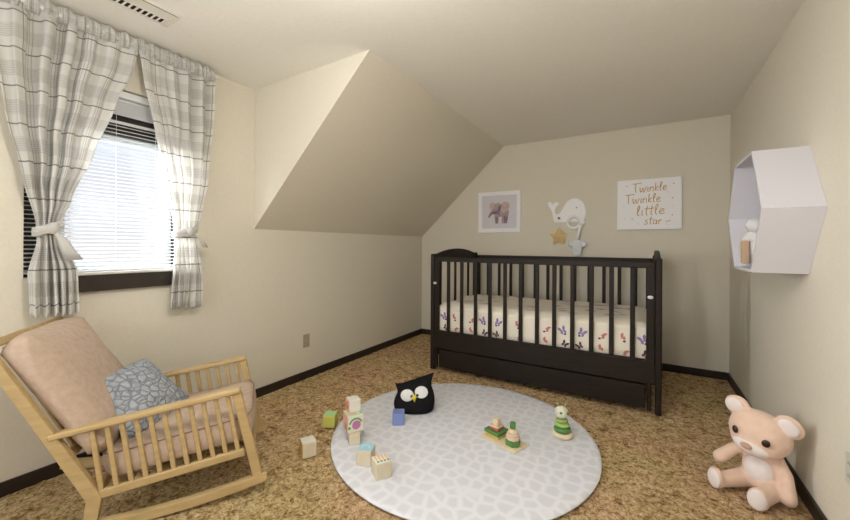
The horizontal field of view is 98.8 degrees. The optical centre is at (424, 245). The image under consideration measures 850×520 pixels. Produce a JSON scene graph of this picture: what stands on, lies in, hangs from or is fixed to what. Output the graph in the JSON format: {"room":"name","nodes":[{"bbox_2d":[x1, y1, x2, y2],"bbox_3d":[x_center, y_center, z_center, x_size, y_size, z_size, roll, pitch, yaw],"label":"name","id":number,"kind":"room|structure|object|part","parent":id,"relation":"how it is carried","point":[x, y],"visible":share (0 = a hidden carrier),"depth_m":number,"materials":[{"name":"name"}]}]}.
{"room":"bedroom","nodes":[
{"label":"bedroom","id":0,"kind":"room"},
{"bbox_2d":[0,54,421,482],"bbox_3d":[-1.597,-0.054,2.597,0.140,2.549,6.081,0,0,31],"label":"wall","id":1,"kind":"structure","parent":0,"point":[263,291],"depth_m":2.75,"materials":[{"name":"paint"}]},
{"bbox_2d":[23,98,173,292],"bbox_3d":[-1.839,-0.334,2.153,0.180,1.175,0.750,0,0,31],"label":"window","id":2,"kind":"structure","parent":1,"relation":"in","point":[120,279],"depth_m":2.22,"materials":[{"name":"brown wood"}]},
{"bbox_2d":[23,91,173,274],"bbox_3d":[-1.826,-0.384,2.146,0.040,1.064,0.738,0,0,31],"label":"window blind","id":3,"kind":"object","parent":2,"relation":"attached to","point":[124,108],"visible":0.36,"depth_m":2.19,"materials":[{"name":"white plastic"}]},
{"bbox_3d":[-1.829,0.143,2.146,0.026,0.010,0.738,0,0,31],"label":"rail","id":4,"kind":"part","parent":3,"relation":"part of","materials":[{"name":"white plastic"}]},
{"bbox_3d":[-1.814,-0.359,2.138,0.002,1.005,0.002,0,0,31],"label":"ladder cord","id":5,"kind":"part","parent":3,"relation":"part of","materials":[{"name":"white fabric"}]},
{"bbox_3d":[-1.711,-0.358,2.310,0.002,1.005,0.002,0,0,31],"label":"ladder cord","id":6,"kind":"part","parent":3,"relation":"part of","materials":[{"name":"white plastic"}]},
{"bbox_3d":[-1.870,-0.259,2.224,0.035,0.805,0.560,0,0,31],"label":"sash","id":7,"kind":"part","parent":2,"relation":"part of","materials":[{"name":"grey"}]},
{"bbox_3d":[-1.779,0.209,2.127,0.035,0.090,0.690,0,0,31],"label":"sill","id":8,"kind":"part","parent":2,"relation":"part of","materials":[{"name":"brown wood"}]},
{"bbox_2d":[138,38,214,309],"bbox_3d":[-1.570,-0.407,2.324,0.132,1.639,0.445,0,0,31],"label":"curtain","id":9,"kind":"object","parent":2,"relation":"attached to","point":[181,98],"visible":1,"depth_m":2.35,"materials":[{"name":"white fabric"}]},
{"bbox_2d":[21,0,217,79],"bbox_3d":[-1.767,-1.169,2.074,0.096,0.024,1.122,0,0,31],"label":"curtain rod","id":10,"kind":"object","parent":1,"relation":"attached to","point":[23,1],"visible":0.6,"depth_m":2.05,"materials":[{"name":"white paint"}]},
{"bbox_2d":[0,0,138,318],"bbox_3d":[-1.821,-0.434,1.883,0.131,1.590,0.576,0,0,39],"label":"curtain","id":11,"kind":"object","parent":10,"relation":"hanging from","point":[62,80],"visible":1,"depth_m":1.83,"materials":[{"name":"white fabric"}]},
{"bbox_2d":[0,328,421,497],"bbox_3d":[-1.539,1.174,2.557,0.014,0.072,5.801,0,0,31],"label":"baseboard","id":12,"kind":"structure","parent":1,"relation":"attached to","point":[29,479],"depth_m":2.98,"materials":[{"name":"brown wood"}]},
{"bbox_2d":[303,334,309,347],"bbox_3d":[-1.081,0.868,3.321,0.008,0.116,0.072,0,0,31],"label":"wall outlet","id":13,"kind":"object","parent":1,"relation":"attached to","point":[306,338],"visible":1,"depth_m":3.32,"materials":[{"name":"beige plastic"}]},
{"bbox_2d":[254,50,370,228],"bbox_3d":[-0.843,-0.675,2.579,1.164,1.098,0.020,0,0,31],"label":"wall","id":14,"kind":"structure","parent":0,"point":[290,113],"depth_m":2.66,"materials":[{"name":"paint"}]},
{"bbox_2d":[257,51,503,236],"bbox_3d":[-0.188,-0.721,3.667,1.164,1.198,2.518,0,0,31],"label":"ceiling","id":15,"kind":"structure","parent":0,"point":[391,157],"depth_m":3.19,"materials":[{"name":"paint"}]},
{"bbox_2d":[0,334,813,519],"bbox_3d":[-0.127,1.217,1.707,3.310,0.013,5.801,0,0,31],"label":"floor","id":16,"kind":"structure","parent":0,"point":[654,467],"depth_m":2.02,"materials":[{"name":"carpet"}]},
{"bbox_2d":[0,316,266,519],"bbox_3d":[-1.351,0.786,1.841,1.014,0.832,0.587,0,0,-24],"label":"rocking chair","id":17,"kind":"object","parent":16,"relation":"on","point":[93,493],"visible":0.61,"depth_m":1.61,"materials":[{"name":"brown wood"}]},
{"bbox_3d":[-1.790,0.387,1.645,0.037,0.039,0.569,0,0,-24],"label":"rail","id":18,"kind":"part","parent":17,"relation":"part of","materials":[{"name":"brown wood"}]},
{"bbox_3d":[-1.532,0.770,1.465,0.377,0.765,0.032,0,0,-24],"label":"post","id":19,"kind":"part","parent":17,"relation":"part of","materials":[{"name":"brown wood"}]},
{"bbox_2d":[0,317,122,453],"bbox_3d":[-1.610,0.632,1.726,0.361,0.534,0.550,0,0,-24],"label":"cushion","id":20,"kind":"object","parent":17,"relation":"on","point":[64,363],"visible":0.69,"depth_m":1.54,"materials":[{"name":"beige fabric"}]},
{"bbox_3d":[-1.579,0.870,1.740,0.036,0.043,0.509,0,0,-24],"label":"rail","id":21,"kind":"part","parent":17,"relation":"part of","materials":[{"name":"brown wood"}]},
{"bbox_3d":[-1.493,1.046,1.779,0.022,0.040,0.509,0,0,-24],"label":"rail","id":22,"kind":"part","parent":17,"relation":"part of","materials":[{"name":"brown wood"}]},
{"bbox_3d":[-1.202,0.734,1.611,0.694,0.108,0.046,0,0,-24],"label":"armrest","id":23,"kind":"part","parent":17,"relation":"part of","materials":[{"name":"brown wood"}]},
{"bbox_3d":[-1.127,1.021,1.645,0.563,0.095,0.024,0,0,-24],"label":"rail","id":24,"kind":"part","parent":17,"relation":"part of","materials":[{"name":"brown wood"}]},
{"bbox_2d":[102,380,255,475],"bbox_3d":[-1.220,0.912,1.900,0.614,0.192,0.530,0,0,-24],"label":"seat cushion","id":25,"kind":"object","parent":17,"relation":"on","point":[248,390],"visible":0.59,"depth_m":1.71,"materials":[{"name":"beige fabric"}]},
{"bbox_2d":[105,358,188,438],"bbox_3d":[-1.442,0.760,1.829,0.295,0.286,0.380,0,0,4],"label":"throw pillow","id":26,"kind":"object","parent":25,"relation":"on","point":[139,385],"visible":0.46,"depth_m":1.79,"materials":[{"name":"grey fabric"}]},
{"bbox_3d":[-1.422,0.732,2.106,0.694,0.108,0.046,0,0,-24],"label":"armrest","id":27,"kind":"part","parent":17,"relation":"part of","materials":[{"name":"brown wood"}]},
{"bbox_3d":[-0.861,0.912,1.764,0.133,0.422,0.030,0,0,-24],"label":"leg","id":28,"kind":"part","parent":17,"relation":"part of","materials":[{"name":"brown wood"}]},
{"bbox_3d":[-1.080,0.911,2.258,0.133,0.422,0.030,0,0,-24],"label":"leg","id":29,"kind":"part","parent":17,"relation":"part of","materials":[{"name":"brown wood"}]},
{"bbox_3d":[-0.950,1.004,2.020,0.022,0.045,0.509,0,0,-24],"label":"rail","id":30,"kind":"part","parent":17,"relation":"part of","materials":[{"name":"brown wood"}]},
{"bbox_2d":[299,435,316,458],"bbox_3d":[-0.676,1.165,2.107,0.082,0.082,0.082,0,0,-29],"label":"block","id":31,"kind":"object","parent":16,"relation":"on","point":[308,445],"visible":1,"depth_m":2.08,"materials":[{"name":"beige wood"}]},
{"bbox_2d":[323,411,337,427],"bbox_3d":[-0.636,1.166,2.445,0.080,0.080,0.080,0,0,1],"label":"block","id":32,"kind":"object","parent":16,"relation":"on","point":[330,418],"visible":1,"depth_m":2.40,"materials":[{"name":"yellow wood"}]},
{"bbox_2d":[331,383,601,519],"bbox_3d":[0.235,1.203,2.352,1.634,0.015,1.634,0,0,31],"label":"round rug","id":33,"kind":"object","parent":16,"relation":"on","point":[443,468],"visible":0.88,"depth_m":2.02,"materials":[{"name":"white fabric"}]},
{"bbox_2d":[348,431,359,445],"bbox_3d":[-0.428,1.158,2.203,0.066,0.066,0.066,0,0,-19],"label":"block","id":34,"kind":"object","parent":33,"relation":"on","point":[354,437],"visible":0.82,"depth_m":2.17,"materials":[{"name":"brown wood"}]},
{"bbox_2d":[343,410,363,432],"bbox_3d":[-0.442,1.074,2.240,0.101,0.101,0.101,0,0,-29],"label":"block","id":35,"kind":"object","parent":34,"relation":"on","point":[352,422],"visible":0.96,"depth_m":2.20,"materials":[{"name":"pink"}]},
{"bbox_2d":[346,395,360,412],"bbox_3d":[-0.448,0.987,2.267,0.076,0.074,0.074,0,0,-29],"label":"block","id":36,"kind":"object","parent":35,"relation":"on","point":[353,403],"visible":1,"depth_m":2.24,"materials":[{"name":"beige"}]},
{"bbox_2d":[356,443,374,466],"bbox_3d":[-0.325,1.149,2.004,0.083,0.084,0.083,0,0,9],"label":"block","id":37,"kind":"object","parent":33,"relation":"on","point":[365,451],"visible":0.95,"depth_m":1.97,"materials":[{"name":"brown wood"}]},
{"bbox_2d":[371,453,391,480],"bbox_3d":[-0.227,1.150,1.895,0.083,0.084,0.083,0,0,-27],"label":"block","id":38,"kind":"object","parent":33,"relation":"on","point":[381,465],"visible":1,"depth_m":1.87,"materials":[{"name":"brown wood"}]},
{"bbox_2d":[392,409,404,424],"bbox_3d":[-0.178,1.153,2.450,0.078,0.078,0.078,0,0,-2],"label":"block","id":39,"kind":"object","parent":33,"relation":"on","point":[398,414],"visible":1,"depth_m":2.41,"materials":[{"name":"blue wood"}]},
{"bbox_2d":[394,372,434,413],"bbox_3d":[-0.077,1.056,2.637,0.297,0.275,0.195,0,0,1],"label":"toy","id":40,"kind":"object","parent":33,"relation":"on","point":[416,396],"visible":0.99,"depth_m":2.58,"materials":[{"name":"black fabric"}]},
{"bbox_2d":[481,416,528,453],"bbox_3d":[0.486,1.127,2.230,0.144,0.140,0.260,0,0,-40],"label":"stacking toy","id":41,"kind":"object","parent":33,"relation":"on","point":[508,439],"visible":1,"depth_m":2.19,"materials":[{"name":"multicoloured wood"}]},
{"bbox_3d":[0.486,1.192,2.230,0.144,0.009,0.260,0,0,-40],"label":"board","id":42,"kind":"part","parent":41,"relation":"part of","materials":[{"name":"brown wood"}]},
{"bbox_2d":[552,402,573,439],"bbox_3d":[0.868,1.094,2.294,0.128,0.210,0.128,0,0,11],"label":"stacking toy","id":43,"kind":"object","parent":33,"relation":"on","point":[561,430],"visible":1,"depth_m":2.26,"materials":[{"name":"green wood"}]},
{"bbox_2d":[430,248,662,415],"bbox_3d":[1.145,0.627,3.541,1.909,1.180,1.088,0,0,31],"label":"crib","id":44,"kind":"object","parent":16,"relation":"on","point":[610,377],"visible":0.93,"depth_m":3.00,"materials":[{"name":"brown wood"}]},
{"bbox_3d":[0.084,0.645,3.586,0.045,1.130,0.055,0,0,31],"label":"post","id":45,"kind":"part","parent":44,"relation":"part of","materials":[{"name":"brown wood"}]},
{"bbox_3d":[0.352,0.104,4.025,0.033,0.144,0.980,0,0,31],"label":"arched rail","id":46,"kind":"part","parent":44,"relation":"part of","materials":[{"name":"brown wood"}]},
{"bbox_3d":[0.613,0.649,4.464,0.045,1.130,0.055,0,0,31],"label":"post","id":47,"kind":"part","parent":44,"relation":"part of","materials":[{"name":"brown wood"}]},
{"bbox_3d":[1.126,1.097,3.521,1.712,0.170,1.018,0,0,31],"label":"drawer","id":48,"kind":"part","parent":44,"relation":"part of","materials":[{"name":"brown wood"}]},
{"bbox_2d":[440,294,645,358],"bbox_3d":[1.115,0.696,3.507,1.802,0.279,0.902,0,0,31],"label":"mattress","id":49,"kind":"object","parent":44,"relation":"on","point":[601,310],"visible":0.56,"depth_m":3.12,"materials":[{"name":"white fabric"}]},
{"bbox_3d":[0.879,0.851,3.098,1.822,0.040,0.028,0,0,31],"label":"rail","id":50,"kind":"part","parent":44,"relation":"part of","materials":[{"name":"brown wood"}]},
{"bbox_3d":[0.883,0.138,3.098,1.822,0.045,0.028,0,0,31],"label":"rail","id":51,"kind":"part","parent":44,"relation":"part of","materials":[{"name":"brown wood"}]},
{"bbox_3d":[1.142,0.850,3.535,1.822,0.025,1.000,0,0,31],"label":"mattress","id":52,"kind":"part","parent":44,"relation":"part of","materials":[{"name":"white fabric"}]},
{"bbox_3d":[1.414,0.141,3.981,1.822,0.045,0.028,0,0,31],"label":"rail","id":53,"kind":"part","parent":44,"relation":"part of","materials":[{"name":"brown wood"}]},
{"bbox_3d":[1.950,0.114,3.063,0.030,0.144,0.980,0,0,31],"label":"arched rail","id":54,"kind":"part","parent":44,"relation":"part of","materials":[{"name":"brown wood"}]},
{"bbox_3d":[1.682,0.655,2.624,0.042,1.130,0.055,0,0,31],"label":"post","id":55,"kind":"part","parent":44,"relation":"part of","materials":[{"name":"brown wood"}]},
{"bbox_2d":[707,395,804,511],"bbox_3d":[1.613,0.994,1.787,0.296,0.443,0.342,0,0,-24],"label":"teddy bear","id":56,"kind":"object","parent":16,"relation":"on","point":[764,440],"visible":1,"depth_m":1.74},
{"bbox_2d":[49,0,804,145],"bbox_3d":[-0.112,-1.270,1.707,3.310,0.100,5.801,0,0,31],"label":"ceiling","id":57,"kind":"structure","parent":0,"point":[519,71],"depth_m":2.23,"materials":[{"name":"paint"}]},
{"bbox_2d":[108,0,181,27],"bbox_3d":[-1.529,-1.223,1.742,0.170,0.010,0.600,0,0,31],"label":"ceiling vent","id":58,"kind":"object","parent":57,"relation":"in","point":[147,9],"visible":1,"depth_m":1.90,"materials":[{"name":"white metal"}]},
{"bbox_2d":[422,114,730,372],"bbox_3d":[1.413,-0.036,4.252,3.590,2.549,0.140,0,0,31],"label":"wall","id":59,"kind":"structure","parent":0,"point":[588,168],"depth_m":3.81,"materials":[{"name":"paint"}]},
{"bbox_2d":[478,190,520,232],"bbox_3d":[0.907,-0.410,4.461,0.537,0.500,0.024,0,0,31],"label":"picture","id":60,"kind":"object","parent":59,"relation":"attached to","point":[500,211],"visible":1,"depth_m":4.45,"materials":[{"name":"white paper"}]},
{"bbox_2d":[482,194,516,228],"bbox_3d":[0.910,-0.410,4.466,0.445,0.408,0.011,0,0,31],"label":"print","id":61,"kind":"object","parent":60,"relation":"attached to","point":[499,211],"depth_m":4.46,"materials":[{"name":"paper"}]},
{"bbox_2d":[548,198,585,221],"bbox_3d":[1.571,-0.390,4.046,0.396,0.259,0.048,0,0,31],"label":"hook rack","id":62,"kind":"object","parent":59,"relation":"attached to","point":[573,207],"visible":1,"depth_m":4.03,"materials":[{"name":"white wood"}]},
{"bbox_2d":[550,228,567,243],"bbox_3d":[1.497,-0.158,4.078,0.190,0.287,0.045,0,0,31],"label":"star","id":63,"kind":"object","parent":62,"relation":"hanging from","point":[558,236],"visible":1,"depth_m":4.07,"materials":[{"name":"yellow fabric"}]},
{"bbox_2d":[567,216,586,255],"bbox_3d":[1.655,-0.110,3.978,0.206,0.437,0.044,0,0,31],"label":"hanging teether","id":64,"kind":"object","parent":62,"relation":"hanging from","point":[577,245],"visible":1,"depth_m":3.96,"materials":[{"name":"white"}]},
{"bbox_2d":[422,329,726,379],"bbox_3d":[1.366,1.193,4.186,3.282,0.072,0.014,0,0,31],"label":"baseboard","id":65,"kind":"structure","parent":59,"relation":"attached to","point":[665,367],"depth_m":3.47,"materials":[{"name":"brown wood"}]},
{"bbox_2d":[617,176,681,229],"bbox_3d":[2.240,-0.414,3.653,0.554,0.507,0.034,0,0,31],"label":"sign","id":66,"kind":"object","parent":59,"relation":"attached to","point":[654,203],"visible":1,"depth_m":3.63,"materials":[{"name":"white"}]},
{"bbox_2d":[729,0,849,519],"bbox_3d":[1.322,-0.036,0.757,0.140,2.549,5.941,0,0,31],"label":"wall","id":67,"kind":"structure","parent":0,"point":[789,334],"depth_m":1.72,"materials":[{"name":"paint"}]},
{"bbox_2d":[727,373,827,519],"bbox_3d":[1.285,1.192,0.857,0.014,0.072,5.801,0,0,31],"label":"baseboard","id":68,"kind":"structure","parent":67,"relation":"attached to","point":[808,500],"depth_m":1.75,"materials":[{"name":"brown wood"}]},
{"bbox_2d":[728,146,827,273],"bbox_3d":[1.837,-0.169,1.952,0.210,0.610,0.794,0,0,31],"label":"shelf","id":69,"kind":"object","parent":67,"relation":"attached to","point":[781,188],"visible":0.98,"depth_m":1.71,"materials":[{"name":"white wood"}]},
{"bbox_3d":[1.988,-0.015,2.205,0.210,0.305,0.205,0,0,31],"label":"panel","id":70,"kind":"part","parent":69,"relation":"part of","materials":[{"name":"white wood"}]},
{"bbox_3d":[1.836,0.130,1.952,0.210,0.014,0.400,0,0,31],"label":"panel","id":71,"kind":"part","parent":69,"relation":"part of","materials":[{"name":"white wood"}]},
{"bbox_3d":[1.839,-0.467,1.952,0.210,0.014,0.400,0,0,31],"label":"panel","id":72,"kind":"part","parent":69,"relation":"part of","materials":[{"name":"white wood"}]},
{"bbox_3d":[1.990,-0.320,2.205,0.210,0.305,0.205,0,0,31],"label":"panel","id":73,"kind":"part","parent":69,"relation":"part of","materials":[{"name":"white wood"}]},
{"bbox_2d":[739,218,758,265],"bbox_3d":[1.885,-0.016,2.090,0.125,0.277,0.165,0,0,31],"label":"ornament","id":74,"kind":"object","parent":69,"relation":"in","point":[747,243],"visible":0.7,"depth_m":2.05,"materials":[{"name":"white ceramic"}]},
{"bbox_3d":[1.685,-0.017,1.700,0.210,0.305,0.205,0,0,31],"label":"panel","id":75,"kind":"part","parent":69,"relation":"part of","materials":[{"name":"white wood"}]},
{"bbox_3d":[1.687,-0.322,1.700,0.210,0.305,0.205,0,0,31],"label":"panel","id":76,"kind":"part","parent":69,"relation":"part of","materials":[{"name":"white wood"}]},
{"bbox_2d":[845,451,849,484],"bbox_3d":[1.599,0.845,1.369,0.008,0.116,0.072,0,0,31],"label":"wall outlet","id":77,"kind":"object","parent":67,"relation":"attached to","point":[847,461],"visible":1,"depth_m":1.38,"materials":[{"name":"beige plastic"}]}
]}

